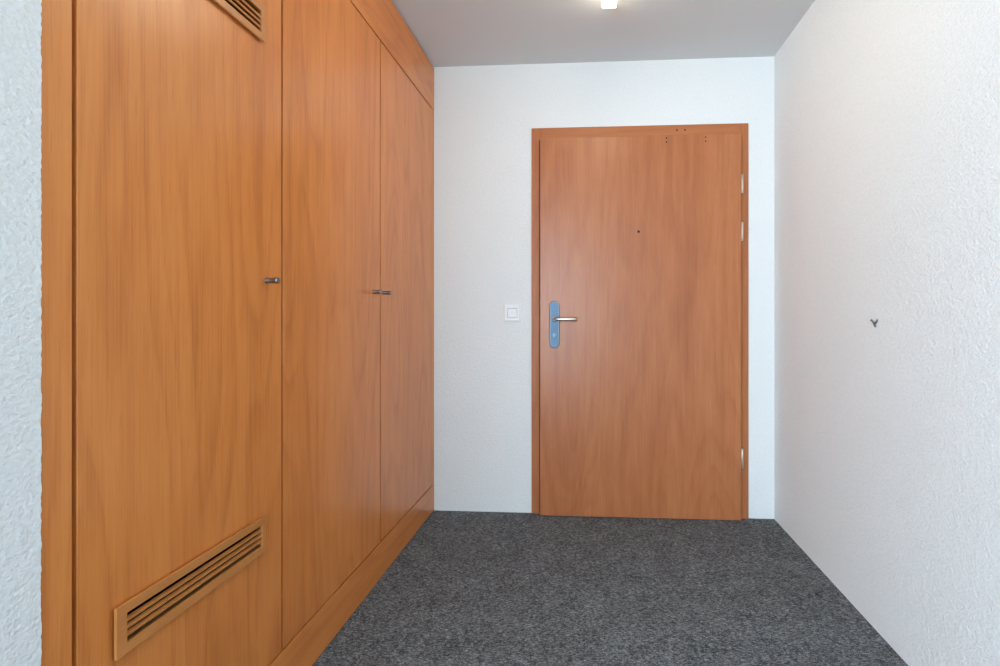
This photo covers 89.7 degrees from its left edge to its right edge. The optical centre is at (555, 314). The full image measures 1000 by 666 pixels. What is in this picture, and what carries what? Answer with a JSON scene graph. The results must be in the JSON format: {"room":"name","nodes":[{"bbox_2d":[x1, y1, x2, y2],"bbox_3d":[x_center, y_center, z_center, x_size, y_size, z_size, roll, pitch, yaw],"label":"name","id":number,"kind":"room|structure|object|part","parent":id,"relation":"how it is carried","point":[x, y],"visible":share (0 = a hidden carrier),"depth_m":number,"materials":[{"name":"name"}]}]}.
{"room":"apartment entrance hallway","nodes":[
{"label":"apartment entrance hallway","id":0,"kind":"room"},
{"bbox_2d":[0,0,41,665],"bbox_3d":[-1.122,-0.138,0.545,0.663,2.400,0.464,0,0,4],"label":"wall","id":1,"kind":"structure","parent":0,"point":[20,20],"depth_m":0.73,"materials":[{"name":"paint"}]},
{"bbox_2d":[433,56,773,518],"bbox_3d":[-0.084,-0.138,2.752,2.455,2.400,0.160,0,0,4],"label":"wall","id":2,"kind":"structure","parent":0,"point":[485,117],"depth_m":2.68,"materials":[{"name":"paint"}]},
{"bbox_2d":[504,305,519,320],"bbox_3d":[-0.231,-0.007,2.674,0.083,0.086,0.013,0,0,4],"label":"light switch","id":3,"kind":"object","parent":2,"relation":"attached to","point":[511,312],"visible":1,"depth_m":2.67,"materials":[{"name":"white plastic"}]},
{"bbox_2d":[532,123,747,519],"bbox_3d":[0.440,0.035,2.663,1.131,2.054,0.266,0,0,4],"label":"door","id":4,"kind":"structure","parent":2,"relation":"in","point":[640,233],"depth_m":2.60,"materials":[{"name":"brown wood"}]},
{"bbox_3d":[-0.004,0.054,2.619,0.053,0.248,0.010,0,0,4],"label":"handle plate","id":5,"kind":"part","parent":4,"relation":"part of","materials":[{"name":"metal"}]},
{"bbox_3d":[0.047,0.025,2.583,0.130,0.025,0.056,0,0,4],"label":"lever","id":6,"kind":"part","parent":4,"relation":"part of","materials":[{"name":"metal"}]},
{"bbox_2d":[392,0,814,66],"bbox_3d":[-1.365,-1.408,0.248,5.015,0.140,5.320,0,0,4],"label":"ceiling","id":7,"kind":"structure","parent":0,"point":[451,33],"depth_m":2.33,"materials":[{"name":"paint"}]},
{"bbox_2d":[602,0,616,7],"bbox_3d":[0.194,-1.308,1.590,0.058,0.060,0.996,0,0,4],"label":"ceiling light","id":8,"kind":"object","parent":7,"relation":"attached to","point":[605,3],"visible":1,"depth_m":2.06,"materials":[{"name":"white"}]},
{"bbox_2d":[312,510,907,665],"bbox_3d":[-1.365,1.122,0.248,5.015,0.120,5.320,0,0,4],"label":"floor","id":9,"kind":"structure","parent":0,"point":[469,588],"depth_m":1.85,"materials":[{"name":"grey carpet"}]},
{"bbox_2d":[41,0,433,665],"bbox_3d":[-1.000,-0.134,1.740,0.634,2.392,1.974,0,0,4],"label":"wardrobe","id":10,"kind":"object","parent":9,"relation":"on","point":[237,204],"visible":1,"depth_m":1.17,"materials":[{"name":"brown wood"}]},
{"bbox_3d":[-0.769,-0.092,1.083,0.022,2.005,0.543,0,0,4],"label":"door","id":11,"kind":"part","parent":10,"relation":"part of","materials":[{"name":"brown wood"}]},
{"bbox_2d":[114,516,265,660],"bbox_3d":[-0.765,0.558,1.072,0.032,0.090,0.405,0,0,4],"label":"vent grille","id":12,"kind":"object","parent":10,"relation":"attached to","point":[126,642],"depth_m":1.02,"materials":[{"name":"brown wood"}]},
{"bbox_2d":[213,0,264,42],"bbox_3d":[-0.765,-0.735,1.069,0.032,0.090,0.405,0,0,4],"label":"vent grille","id":13,"kind":"object","parent":10,"relation":"attached to","point":[254,29],"depth_m":1.21,"materials":[{"name":"brown wood"}]},
{"bbox_3d":[-0.729,-0.087,1.289,0.034,0.017,0.017,0,0,4],"label":"knob","id":14,"kind":"part","parent":10,"relation":"part of","materials":[{"name":"metal"}]},
{"bbox_3d":[-0.731,-0.092,1.679,0.022,2.005,0.638,0,0,4],"label":"door","id":15,"kind":"part","parent":10,"relation":"part of","materials":[{"name":"brown wood"}]},
{"bbox_3d":[-0.688,-0.087,1.932,0.034,0.017,0.017,0,0,4],"label":"knob","id":16,"kind":"part","parent":10,"relation":"part of","materials":[{"name":"metal"}]},
{"bbox_3d":[-0.682,-0.087,2.028,0.034,0.017,0.017,0,0,4],"label":"knob","id":17,"kind":"part","parent":10,"relation":"part of","materials":[{"name":"metal"}]},
{"bbox_3d":[-0.690,-0.092,2.338,0.022,2.005,0.666,0,0,4],"label":"door","id":18,"kind":"part","parent":10,"relation":"part of","materials":[{"name":"brown wood"}]},
{"bbox_2d":[774,0,999,665],"bbox_3d":[1.058,-0.138,0.094,0.160,2.400,5.320,0,0,4],"label":"wall","id":19,"kind":"structure","parent":0,"point":[887,112],"depth_m":1.58,"materials":[{"name":"paint"}]}
]}

